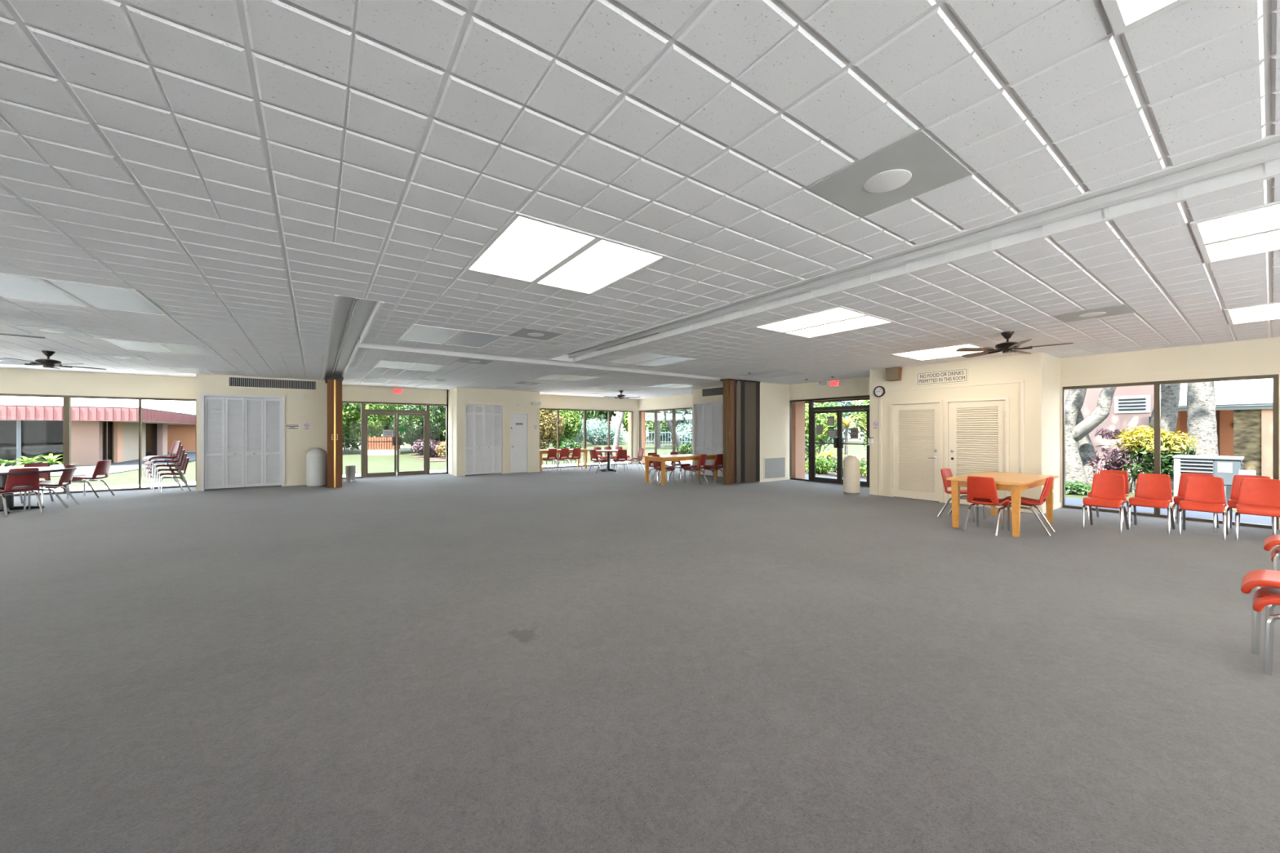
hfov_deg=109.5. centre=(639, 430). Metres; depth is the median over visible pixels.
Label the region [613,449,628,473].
chair
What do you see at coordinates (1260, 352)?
wall
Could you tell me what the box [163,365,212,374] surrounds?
recessed light
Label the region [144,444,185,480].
chair
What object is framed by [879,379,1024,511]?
door frame
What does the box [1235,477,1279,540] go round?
chair
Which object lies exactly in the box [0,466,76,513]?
pedestal table
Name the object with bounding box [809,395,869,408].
window
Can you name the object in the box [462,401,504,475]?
door
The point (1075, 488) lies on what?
plant
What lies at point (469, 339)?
recessed light
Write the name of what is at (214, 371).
diffuser
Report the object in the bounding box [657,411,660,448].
tree
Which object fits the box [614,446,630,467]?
chair
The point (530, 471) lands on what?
baseboard
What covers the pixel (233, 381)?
air vent
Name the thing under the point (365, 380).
diffuser
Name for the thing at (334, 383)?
column
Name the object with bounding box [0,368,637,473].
wall
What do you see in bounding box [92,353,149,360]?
recessed light
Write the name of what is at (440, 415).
bush
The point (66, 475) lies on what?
chair
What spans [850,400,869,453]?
bush
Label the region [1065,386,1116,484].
tree
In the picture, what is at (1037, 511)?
baseboard
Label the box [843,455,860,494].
waste bin
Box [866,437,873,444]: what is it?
dispenser
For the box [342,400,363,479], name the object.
window
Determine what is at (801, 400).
window
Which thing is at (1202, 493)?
chair
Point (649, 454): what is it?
chair
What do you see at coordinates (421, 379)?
ceiling vent
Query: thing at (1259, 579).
chair
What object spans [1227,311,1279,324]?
recessed light
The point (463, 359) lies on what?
recessed light
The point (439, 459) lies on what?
mulch bed
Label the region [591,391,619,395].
recessed light
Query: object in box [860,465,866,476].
hedge
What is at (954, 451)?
door
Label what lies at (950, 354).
diffuser
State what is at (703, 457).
chair
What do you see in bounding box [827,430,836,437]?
paper notice
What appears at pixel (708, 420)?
door
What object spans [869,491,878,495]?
baseboard
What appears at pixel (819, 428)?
paper notice
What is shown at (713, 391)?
air vent
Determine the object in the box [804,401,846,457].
bush
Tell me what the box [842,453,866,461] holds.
plant
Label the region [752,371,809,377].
recessed light
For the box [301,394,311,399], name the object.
alarm box
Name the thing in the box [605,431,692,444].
picket fence
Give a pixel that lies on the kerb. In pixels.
(53, 465)
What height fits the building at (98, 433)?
2.650 m
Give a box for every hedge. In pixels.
[804,455,836,474]
[825,459,866,475]
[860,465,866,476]
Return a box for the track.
[332,297,361,373]
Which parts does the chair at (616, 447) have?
backrest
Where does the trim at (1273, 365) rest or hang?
attached to the wall at (1260, 352)
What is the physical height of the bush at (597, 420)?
3.154 m
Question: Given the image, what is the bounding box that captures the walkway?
[665,462,1271,524]
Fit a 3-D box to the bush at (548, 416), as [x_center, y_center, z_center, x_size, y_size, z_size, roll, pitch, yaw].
[-7.104,-0.728,31.212,3.433,4.814,3.317,0,0,22]
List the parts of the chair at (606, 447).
backrest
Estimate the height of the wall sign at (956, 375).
0.290 m
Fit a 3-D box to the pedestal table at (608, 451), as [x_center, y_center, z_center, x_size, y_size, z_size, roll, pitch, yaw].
[-1.125,1.079,16.169,1.100,0.742,1.100,0,0,-36]
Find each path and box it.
[50,450,195,475]
[52,465,93,472]
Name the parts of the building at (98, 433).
glass, door glass, door frame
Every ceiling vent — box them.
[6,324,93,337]
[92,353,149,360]
[417,377,445,381]
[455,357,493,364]
[507,327,564,340]
[514,381,541,384]
[599,386,621,389]
[806,129,972,217]
[1051,303,1133,322]
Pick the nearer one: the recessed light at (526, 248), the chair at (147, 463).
the recessed light at (526, 248)
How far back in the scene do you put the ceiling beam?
3.19 m
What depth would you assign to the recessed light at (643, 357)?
8.60 m
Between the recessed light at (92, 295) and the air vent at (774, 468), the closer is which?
the recessed light at (92, 295)
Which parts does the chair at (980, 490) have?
leg, leg, backrest, frame, seat, leg, leg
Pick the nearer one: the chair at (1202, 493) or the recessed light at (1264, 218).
the recessed light at (1264, 218)
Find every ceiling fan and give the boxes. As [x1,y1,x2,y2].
[0,333,45,338]
[0,350,106,369]
[603,390,640,399]
[955,331,1073,357]
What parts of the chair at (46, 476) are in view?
leg, backrest, leg, seat, leg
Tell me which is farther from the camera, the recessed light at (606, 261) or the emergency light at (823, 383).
the emergency light at (823, 383)
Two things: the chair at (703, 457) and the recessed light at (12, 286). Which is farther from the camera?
the chair at (703, 457)
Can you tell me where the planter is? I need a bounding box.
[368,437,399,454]
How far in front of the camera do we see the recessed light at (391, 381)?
12.84 m
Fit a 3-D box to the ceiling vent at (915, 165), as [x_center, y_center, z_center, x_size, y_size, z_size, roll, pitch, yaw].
[1.353,-1.365,2.480,0.598,0.013,0.598,0,0,-36]
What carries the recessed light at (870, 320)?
in the ceiling
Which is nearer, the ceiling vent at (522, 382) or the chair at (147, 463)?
the chair at (147, 463)
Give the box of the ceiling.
[0,0,1279,399]
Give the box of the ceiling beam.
[568,142,1279,358]
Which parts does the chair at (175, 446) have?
leg, leg, seat, backrest, leg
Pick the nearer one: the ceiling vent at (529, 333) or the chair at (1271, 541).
the chair at (1271, 541)
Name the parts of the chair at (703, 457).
seat, leg, backrest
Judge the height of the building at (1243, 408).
4.730 m
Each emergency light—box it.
[531,401,542,404]
[816,381,826,386]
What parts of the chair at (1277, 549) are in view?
seat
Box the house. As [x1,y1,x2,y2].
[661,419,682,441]
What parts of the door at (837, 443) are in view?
pull handle, pull handle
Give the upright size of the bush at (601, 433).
3.131 m
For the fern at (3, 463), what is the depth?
17.27 m
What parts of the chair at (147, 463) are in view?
leg, leg, seat, backrest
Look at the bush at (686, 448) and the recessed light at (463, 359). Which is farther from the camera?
the bush at (686, 448)
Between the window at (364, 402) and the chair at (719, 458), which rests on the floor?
the chair at (719, 458)
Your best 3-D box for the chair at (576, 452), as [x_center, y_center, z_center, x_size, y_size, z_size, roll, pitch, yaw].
[-2.469,1.053,16.946,0.411,0.809,0.588,0,0,-34]
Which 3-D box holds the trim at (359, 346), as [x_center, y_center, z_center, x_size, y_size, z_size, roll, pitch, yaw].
[-0.996,-1.370,9.686,8.540,0.030,0.440,0,0,-36]
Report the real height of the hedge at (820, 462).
0.730 m
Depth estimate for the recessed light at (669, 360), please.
8.91 m
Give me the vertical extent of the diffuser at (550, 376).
0.006 m
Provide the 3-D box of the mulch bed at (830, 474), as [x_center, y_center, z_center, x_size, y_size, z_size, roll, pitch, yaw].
[7.693,1.565,15.965,3.900,0.030,8.000,0,0,-36]
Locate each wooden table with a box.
[539,448,589,471]
[642,453,717,484]
[946,471,1058,537]
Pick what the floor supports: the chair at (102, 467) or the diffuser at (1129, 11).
the chair at (102, 467)
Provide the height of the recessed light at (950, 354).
0.013 m
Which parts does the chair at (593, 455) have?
backrest, seat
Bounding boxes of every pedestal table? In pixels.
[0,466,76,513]
[595,449,617,471]
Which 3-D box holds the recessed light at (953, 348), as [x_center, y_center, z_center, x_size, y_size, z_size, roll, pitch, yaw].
[5.067,-1.365,7.764,0.610,0.013,1.219,0,0,-36]
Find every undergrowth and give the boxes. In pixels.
[409,439,444,457]
[435,440,445,458]
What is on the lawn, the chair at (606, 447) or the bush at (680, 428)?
the bush at (680, 428)
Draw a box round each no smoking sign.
[303,423,309,429]
[872,421,878,429]
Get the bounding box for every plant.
[806,448,845,466]
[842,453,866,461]
[1065,480,1091,495]
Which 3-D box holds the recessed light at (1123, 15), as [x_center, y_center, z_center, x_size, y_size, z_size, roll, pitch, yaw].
[1.745,-1.365,0.886,0.610,0.013,1.219,0,0,-36]
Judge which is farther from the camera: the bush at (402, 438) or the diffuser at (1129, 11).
the bush at (402, 438)
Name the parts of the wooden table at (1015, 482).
leg, leg, leg, leg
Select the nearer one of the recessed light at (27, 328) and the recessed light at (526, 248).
the recessed light at (526, 248)
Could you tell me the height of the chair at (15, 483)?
0.809 m
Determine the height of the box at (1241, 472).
0.800 m
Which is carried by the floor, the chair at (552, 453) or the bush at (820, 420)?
the chair at (552, 453)
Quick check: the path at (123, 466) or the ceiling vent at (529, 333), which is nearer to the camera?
the ceiling vent at (529, 333)
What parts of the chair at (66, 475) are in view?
leg, leg, seat, leg, leg, backrest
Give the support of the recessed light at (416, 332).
in the ceiling
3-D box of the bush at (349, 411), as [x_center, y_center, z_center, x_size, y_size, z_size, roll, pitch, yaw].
[-20.291,-1.057,30.623,4.106,5.288,4.235,0,0,-27]
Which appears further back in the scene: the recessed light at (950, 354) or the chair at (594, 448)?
the chair at (594, 448)
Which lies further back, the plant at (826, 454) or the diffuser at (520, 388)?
the plant at (826, 454)
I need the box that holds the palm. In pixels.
[822,413,866,457]
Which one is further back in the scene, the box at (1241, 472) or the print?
the print
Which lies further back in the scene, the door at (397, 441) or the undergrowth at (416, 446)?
the undergrowth at (416, 446)
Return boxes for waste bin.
[306,448,327,487]
[345,465,355,482]
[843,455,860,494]
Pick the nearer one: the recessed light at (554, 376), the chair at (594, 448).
the recessed light at (554, 376)
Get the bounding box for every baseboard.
[284,482,306,486]
[528,470,539,472]
[758,476,790,482]
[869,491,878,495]
[1024,509,1040,514]
[1041,502,1061,513]
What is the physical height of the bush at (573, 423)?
4.156 m
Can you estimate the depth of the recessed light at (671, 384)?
13.77 m
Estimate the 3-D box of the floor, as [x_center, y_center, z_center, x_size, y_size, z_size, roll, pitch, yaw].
[-2.338,1.510,5.798,20.270,0.120,20.470,0,0,-36]
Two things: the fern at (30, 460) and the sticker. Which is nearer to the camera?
the sticker
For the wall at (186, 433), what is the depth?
34.27 m
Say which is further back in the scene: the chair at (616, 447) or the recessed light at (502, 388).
the chair at (616, 447)
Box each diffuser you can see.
[168,367,209,373]
[205,368,243,375]
[362,378,388,382]
[511,387,535,391]
[537,374,573,379]
[559,376,595,381]
[593,392,617,395]
[607,393,631,395]
[649,383,682,387]
[911,351,982,359]
[1117,0,1172,23]
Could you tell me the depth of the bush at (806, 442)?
21.47 m
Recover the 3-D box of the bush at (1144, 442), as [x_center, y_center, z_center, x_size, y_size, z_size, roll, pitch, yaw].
[12.650,0.729,11.374,1.145,1.721,2.126,0,0,-26]
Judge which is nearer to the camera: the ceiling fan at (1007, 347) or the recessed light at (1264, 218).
the recessed light at (1264, 218)
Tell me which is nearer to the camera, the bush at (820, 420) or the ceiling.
the ceiling
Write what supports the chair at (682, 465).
on the floor
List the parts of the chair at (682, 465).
backrest, seat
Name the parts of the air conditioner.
corner post, service panel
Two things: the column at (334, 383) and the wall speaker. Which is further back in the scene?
the column at (334, 383)
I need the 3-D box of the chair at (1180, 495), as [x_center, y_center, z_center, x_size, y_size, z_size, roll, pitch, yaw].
[8.254,1.053,6.723,0.588,0.809,0.411,0,0,-36]
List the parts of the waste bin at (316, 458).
dome lid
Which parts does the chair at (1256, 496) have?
leg, leg, seat, backrest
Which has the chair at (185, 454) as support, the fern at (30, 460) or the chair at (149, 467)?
the chair at (149, 467)
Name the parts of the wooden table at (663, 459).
leg, leg, leg, leg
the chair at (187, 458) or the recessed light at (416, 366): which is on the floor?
the chair at (187, 458)
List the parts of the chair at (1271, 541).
seat, leg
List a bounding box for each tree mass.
[576,410,617,441]
[617,411,668,435]
[665,409,692,431]
[816,400,860,440]
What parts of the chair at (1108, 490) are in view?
leg, leg, seat, backrest, leg, leg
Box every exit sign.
[392,388,402,394]
[829,379,839,386]
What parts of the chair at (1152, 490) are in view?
leg, leg, seat, backrest, leg, leg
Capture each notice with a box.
[284,423,300,430]
[382,430,393,437]
[816,424,822,434]
[827,416,834,426]
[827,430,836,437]
[850,427,857,438]
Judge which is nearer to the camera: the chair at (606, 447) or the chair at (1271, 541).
the chair at (1271, 541)
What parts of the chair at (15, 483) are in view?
leg, frame, seat, backrest, leg, leg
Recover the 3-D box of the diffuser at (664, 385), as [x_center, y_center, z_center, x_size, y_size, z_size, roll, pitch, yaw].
[0.808,-1.369,13.711,0.554,0.006,1.163,0,0,-36]
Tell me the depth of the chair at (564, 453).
16.50 m
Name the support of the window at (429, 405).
in the wall at (16, 381)
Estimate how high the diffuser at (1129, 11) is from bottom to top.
0.006 m
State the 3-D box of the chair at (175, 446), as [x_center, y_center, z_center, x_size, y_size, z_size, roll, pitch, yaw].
[-11.127,0.653,10.556,0.411,0.809,0.588,0,0,24]
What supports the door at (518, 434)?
in the wall at (456, 396)
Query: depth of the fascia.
13.71 m
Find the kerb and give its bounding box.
[0,464,62,468]
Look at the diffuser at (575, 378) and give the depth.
11.96 m
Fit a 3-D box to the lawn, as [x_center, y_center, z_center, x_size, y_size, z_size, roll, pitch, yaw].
[-6.728,1.625,35.157,150.000,0.090,125.000,0,0,-36]
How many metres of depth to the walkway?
8.18 m
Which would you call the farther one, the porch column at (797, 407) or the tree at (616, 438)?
the tree at (616, 438)
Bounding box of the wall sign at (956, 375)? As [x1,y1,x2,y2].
[915,367,968,386]
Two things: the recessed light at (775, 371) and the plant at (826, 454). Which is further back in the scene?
the plant at (826, 454)
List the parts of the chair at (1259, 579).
leg, leg, seat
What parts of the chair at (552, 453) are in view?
seat, backrest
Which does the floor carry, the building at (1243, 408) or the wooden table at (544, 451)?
the wooden table at (544, 451)
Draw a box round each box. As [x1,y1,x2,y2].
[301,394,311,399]
[1239,470,1256,475]
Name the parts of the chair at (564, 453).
seat, backrest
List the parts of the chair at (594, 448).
backrest, seat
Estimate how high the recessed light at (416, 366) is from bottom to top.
0.013 m
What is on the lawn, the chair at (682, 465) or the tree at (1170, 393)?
the tree at (1170, 393)
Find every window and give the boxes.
[0,393,195,496]
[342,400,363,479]
[363,401,428,412]
[428,404,448,474]
[539,408,633,468]
[639,407,692,469]
[789,399,809,481]
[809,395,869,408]
[1062,373,1279,529]
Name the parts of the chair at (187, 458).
leg, leg, seat, leg, leg, backrest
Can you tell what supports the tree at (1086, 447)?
on the lawn
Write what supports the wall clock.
attached to the wall at (1040, 371)
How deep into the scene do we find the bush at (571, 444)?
28.82 m
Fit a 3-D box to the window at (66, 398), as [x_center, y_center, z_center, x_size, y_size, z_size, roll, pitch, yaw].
[-13.809,0.320,10.034,5.830,2.260,0.104,0,0,-36]
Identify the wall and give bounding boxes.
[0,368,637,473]
[195,373,327,491]
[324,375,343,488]
[448,387,539,476]
[637,337,1279,529]
[692,380,789,482]
[720,378,760,484]
[869,351,1060,510]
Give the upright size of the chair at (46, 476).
0.809 m
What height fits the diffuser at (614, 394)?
0.006 m
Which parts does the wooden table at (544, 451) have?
leg, leg, leg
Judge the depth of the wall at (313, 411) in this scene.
11.93 m
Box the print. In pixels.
[286,424,298,429]
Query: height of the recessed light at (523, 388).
0.013 m
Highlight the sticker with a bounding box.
[399,427,405,431]
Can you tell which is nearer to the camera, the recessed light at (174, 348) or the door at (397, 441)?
the recessed light at (174, 348)
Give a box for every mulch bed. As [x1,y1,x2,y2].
[409,455,445,462]
[804,468,866,479]
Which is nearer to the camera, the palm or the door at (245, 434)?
the door at (245, 434)
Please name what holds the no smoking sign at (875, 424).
attached to the wall at (1040, 371)
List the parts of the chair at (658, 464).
backrest, seat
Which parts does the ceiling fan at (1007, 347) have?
blade, blade, blade arm, blade arm, blade, blade, blade arm, blade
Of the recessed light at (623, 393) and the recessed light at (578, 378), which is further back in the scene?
the recessed light at (623, 393)
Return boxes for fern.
[0,454,54,466]
[0,458,35,466]
[26,453,79,465]
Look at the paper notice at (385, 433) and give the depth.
14.23 m
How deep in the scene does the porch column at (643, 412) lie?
20.40 m
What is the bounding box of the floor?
[0,463,1279,852]
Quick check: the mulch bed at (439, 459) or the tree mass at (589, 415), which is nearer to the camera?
the mulch bed at (439, 459)
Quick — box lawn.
[39,436,1236,512]
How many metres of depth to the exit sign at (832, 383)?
12.24 m
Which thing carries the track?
attached to the ceiling
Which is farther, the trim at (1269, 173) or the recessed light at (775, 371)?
the recessed light at (775, 371)
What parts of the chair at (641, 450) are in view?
seat, backrest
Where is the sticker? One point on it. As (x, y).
(401, 429)
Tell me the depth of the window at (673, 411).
18.65 m
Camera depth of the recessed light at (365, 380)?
12.42 m
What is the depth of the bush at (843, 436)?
56.46 m
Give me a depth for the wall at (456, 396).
15.15 m
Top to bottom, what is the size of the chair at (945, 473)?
0.809 m
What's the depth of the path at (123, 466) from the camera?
19.18 m
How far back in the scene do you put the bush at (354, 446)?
35.05 m
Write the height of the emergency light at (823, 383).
0.106 m
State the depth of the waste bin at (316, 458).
11.57 m
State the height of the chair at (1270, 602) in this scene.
0.809 m
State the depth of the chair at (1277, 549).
3.84 m
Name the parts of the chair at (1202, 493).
leg, leg, seat, backrest, leg, leg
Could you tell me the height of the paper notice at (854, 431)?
0.280 m
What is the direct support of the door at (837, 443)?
in the wall at (1260, 352)
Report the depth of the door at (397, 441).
14.35 m
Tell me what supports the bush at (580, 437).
on the lawn
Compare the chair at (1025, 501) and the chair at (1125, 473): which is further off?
the chair at (1125, 473)
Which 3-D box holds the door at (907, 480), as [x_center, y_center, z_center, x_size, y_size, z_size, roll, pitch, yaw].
[5.781,0.415,9.509,0.115,2.070,1.030,0,0,-36]
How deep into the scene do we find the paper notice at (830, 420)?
12.39 m
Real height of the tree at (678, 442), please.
10.069 m
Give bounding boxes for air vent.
[227,375,317,391]
[702,386,723,397]
[763,456,786,479]
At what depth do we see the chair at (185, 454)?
10.55 m
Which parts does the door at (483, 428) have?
panel, panel, panel, panel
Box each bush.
[342,403,370,453]
[342,427,372,450]
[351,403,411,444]
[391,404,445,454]
[391,433,444,446]
[430,405,445,436]
[539,409,565,449]
[543,418,595,443]
[546,409,582,448]
[559,439,582,454]
[582,417,623,444]
[587,419,623,443]
[644,416,670,443]
[668,422,692,443]
[676,442,692,454]
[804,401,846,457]
[804,434,820,461]
[816,428,844,443]
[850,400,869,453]
[1086,425,1199,493]
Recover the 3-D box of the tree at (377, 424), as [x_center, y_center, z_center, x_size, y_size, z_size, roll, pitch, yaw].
[-17.608,-1.142,31.748,4.012,5.457,4.695,0,0,10]
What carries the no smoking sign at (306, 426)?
attached to the wall at (313, 411)
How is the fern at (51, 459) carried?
on the path at (77, 467)
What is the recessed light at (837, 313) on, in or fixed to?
in the ceiling
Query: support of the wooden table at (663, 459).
on the floor
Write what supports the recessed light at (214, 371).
in the ceiling
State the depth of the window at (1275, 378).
7.56 m
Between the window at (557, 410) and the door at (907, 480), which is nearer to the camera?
the door at (907, 480)
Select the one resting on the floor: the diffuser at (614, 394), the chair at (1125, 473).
the chair at (1125, 473)
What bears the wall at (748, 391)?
on the floor
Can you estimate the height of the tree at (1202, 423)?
7.623 m
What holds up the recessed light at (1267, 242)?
in the ceiling
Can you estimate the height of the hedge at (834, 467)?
0.660 m
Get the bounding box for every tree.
[612,412,624,449]
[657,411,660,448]
[662,411,681,447]
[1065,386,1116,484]
[1075,409,1097,484]
[1143,383,1180,488]
[1186,381,1218,455]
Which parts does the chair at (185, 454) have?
leg, leg, seat, leg, backrest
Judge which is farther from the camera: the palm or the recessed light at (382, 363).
the palm
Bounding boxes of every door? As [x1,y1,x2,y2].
[200,393,284,490]
[363,410,428,478]
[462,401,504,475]
[509,412,528,473]
[693,400,730,479]
[808,406,869,488]
[889,400,942,502]
[944,396,1008,510]
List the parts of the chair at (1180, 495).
leg, leg, seat, backrest, leg, leg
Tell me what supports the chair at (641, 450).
on the floor
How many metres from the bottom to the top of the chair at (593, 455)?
0.809 m
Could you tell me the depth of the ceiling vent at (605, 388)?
14.56 m
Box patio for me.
[13,460,692,493]
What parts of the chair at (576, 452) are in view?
seat, backrest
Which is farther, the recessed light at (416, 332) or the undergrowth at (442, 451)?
the undergrowth at (442, 451)
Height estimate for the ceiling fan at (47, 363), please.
0.285 m
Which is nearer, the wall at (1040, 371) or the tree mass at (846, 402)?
the wall at (1040, 371)
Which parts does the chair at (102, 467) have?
leg, seat, leg, leg, backrest, leg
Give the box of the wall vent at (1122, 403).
[1114,395,1151,413]
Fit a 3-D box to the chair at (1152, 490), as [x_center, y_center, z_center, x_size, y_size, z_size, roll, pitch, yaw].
[7.502,1.053,6.639,0.588,0.809,0.411,0,0,-36]
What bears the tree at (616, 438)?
on the lawn
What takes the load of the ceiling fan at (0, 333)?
hanging from the ceiling
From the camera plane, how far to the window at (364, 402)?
14.34 m
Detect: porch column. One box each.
[627,411,644,462]
[791,401,807,479]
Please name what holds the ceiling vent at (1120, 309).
in the ceiling
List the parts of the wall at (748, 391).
lead post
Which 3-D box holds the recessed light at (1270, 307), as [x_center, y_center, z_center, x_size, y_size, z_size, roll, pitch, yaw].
[7.197,-1.365,4.790,0.610,0.013,1.219,0,0,-36]
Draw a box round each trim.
[323,294,384,377]
[358,342,737,380]
[548,133,1279,362]
[1060,364,1279,507]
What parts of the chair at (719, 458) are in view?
leg, seat, leg, backrest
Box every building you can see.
[0,404,195,466]
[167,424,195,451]
[1065,378,1272,483]
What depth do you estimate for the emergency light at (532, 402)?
15.79 m
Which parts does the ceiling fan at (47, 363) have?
blade, blade, blade arm, blade arm, blade arm, blade, blade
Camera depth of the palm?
21.41 m
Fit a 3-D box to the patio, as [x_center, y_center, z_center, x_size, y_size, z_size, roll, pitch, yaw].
[-2.730,1.570,-1.770,38.500,0.160,36.300,0,0,-36]
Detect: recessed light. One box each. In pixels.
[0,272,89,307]
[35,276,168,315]
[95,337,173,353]
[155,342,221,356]
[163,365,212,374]
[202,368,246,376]
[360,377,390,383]
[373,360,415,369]
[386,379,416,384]
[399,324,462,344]
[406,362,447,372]
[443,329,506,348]
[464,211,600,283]
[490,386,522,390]
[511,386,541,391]
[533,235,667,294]
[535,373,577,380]
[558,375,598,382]
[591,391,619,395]
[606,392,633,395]
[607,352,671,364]
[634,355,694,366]
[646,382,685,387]
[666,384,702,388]
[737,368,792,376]
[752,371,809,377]
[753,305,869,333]
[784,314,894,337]
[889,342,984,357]
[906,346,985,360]
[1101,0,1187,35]
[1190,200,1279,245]
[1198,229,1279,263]
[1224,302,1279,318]
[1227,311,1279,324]
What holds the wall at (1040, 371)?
in the wall at (1260, 352)
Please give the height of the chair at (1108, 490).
0.809 m
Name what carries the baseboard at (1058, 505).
attached to the wall at (1260, 352)
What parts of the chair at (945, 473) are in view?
leg, backrest, seat, leg, leg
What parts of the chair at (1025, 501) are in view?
leg, seat, leg, leg, backrest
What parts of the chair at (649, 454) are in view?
backrest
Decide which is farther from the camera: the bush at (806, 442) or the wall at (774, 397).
the bush at (806, 442)
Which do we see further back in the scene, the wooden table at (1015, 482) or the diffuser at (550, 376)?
the diffuser at (550, 376)
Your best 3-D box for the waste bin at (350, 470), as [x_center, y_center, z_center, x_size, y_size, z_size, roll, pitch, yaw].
[-8.200,1.225,12.823,0.270,0.450,0.270,0,0,-36]
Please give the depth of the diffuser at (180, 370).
10.24 m
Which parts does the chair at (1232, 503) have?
leg, leg, seat, backrest, leg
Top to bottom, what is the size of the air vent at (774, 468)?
0.630 m
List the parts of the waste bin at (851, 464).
dome lid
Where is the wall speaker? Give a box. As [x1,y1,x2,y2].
[884,366,902,381]
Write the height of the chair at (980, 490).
0.809 m
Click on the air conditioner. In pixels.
(1225, 468)
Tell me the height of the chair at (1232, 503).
0.809 m
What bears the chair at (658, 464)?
on the floor
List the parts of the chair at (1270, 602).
seat, leg, leg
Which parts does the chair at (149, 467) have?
leg, leg, seat, leg, backrest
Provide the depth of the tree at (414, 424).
28.48 m
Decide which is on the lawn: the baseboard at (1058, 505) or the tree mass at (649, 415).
the tree mass at (649, 415)
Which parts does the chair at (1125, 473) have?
leg, leg, seat, backrest, leg, leg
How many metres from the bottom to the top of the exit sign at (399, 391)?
0.170 m
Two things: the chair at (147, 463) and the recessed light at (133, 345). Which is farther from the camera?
the chair at (147, 463)
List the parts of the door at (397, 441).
pull handle, pull handle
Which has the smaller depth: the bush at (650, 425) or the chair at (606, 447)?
the chair at (606, 447)
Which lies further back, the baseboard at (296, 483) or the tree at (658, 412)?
the tree at (658, 412)
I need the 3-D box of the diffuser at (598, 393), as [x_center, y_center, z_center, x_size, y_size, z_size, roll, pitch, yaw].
[-1.322,-1.369,16.685,0.554,0.006,1.163,0,0,-36]
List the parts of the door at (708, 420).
panel, panel, panel, panel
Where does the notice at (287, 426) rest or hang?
attached to the wall at (313, 411)
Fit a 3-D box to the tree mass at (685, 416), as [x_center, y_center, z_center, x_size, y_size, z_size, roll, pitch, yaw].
[6.824,-2.199,62.447,5.889,8.350,7.636,0,0,23]
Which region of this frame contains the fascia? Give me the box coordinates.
[364,397,869,412]
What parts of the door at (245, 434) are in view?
panel, panel, panel, panel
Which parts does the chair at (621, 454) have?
seat, backrest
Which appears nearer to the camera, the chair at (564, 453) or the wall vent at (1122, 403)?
the wall vent at (1122, 403)
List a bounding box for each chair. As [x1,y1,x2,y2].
[0,467,44,516]
[18,462,53,504]
[23,464,79,510]
[65,460,115,498]
[142,440,183,476]
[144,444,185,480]
[146,448,187,485]
[148,453,189,489]
[151,457,191,493]
[542,448,558,471]
[554,448,570,471]
[566,448,582,470]
[588,449,607,473]
[592,447,607,468]
[603,446,618,467]
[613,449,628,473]
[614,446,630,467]
[626,448,644,471]
[648,453,668,482]
[649,454,675,484]
[668,451,690,479]
[683,453,708,484]
[702,453,723,483]
[937,468,985,521]
[963,475,1010,536]
[1000,476,1055,536]
[1082,473,1128,534]
[1087,470,1132,524]
[1128,473,1175,533]
[1172,472,1219,533]
[1177,475,1228,540]
[1226,475,1276,535]
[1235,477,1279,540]
[1240,569,1279,655]
[1252,586,1279,675]
[1263,534,1279,570]
[1271,546,1279,607]
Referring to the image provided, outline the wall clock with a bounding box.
[873,386,884,396]
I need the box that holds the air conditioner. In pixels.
[1172,454,1244,506]
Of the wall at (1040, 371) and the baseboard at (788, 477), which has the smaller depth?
the wall at (1040, 371)
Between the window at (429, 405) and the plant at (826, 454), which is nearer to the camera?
the window at (429, 405)
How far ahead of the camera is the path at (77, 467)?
19.64 m
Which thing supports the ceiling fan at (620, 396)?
hanging from the ceiling
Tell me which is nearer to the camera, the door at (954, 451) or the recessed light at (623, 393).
the door at (954, 451)
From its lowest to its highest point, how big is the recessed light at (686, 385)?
0.013 m

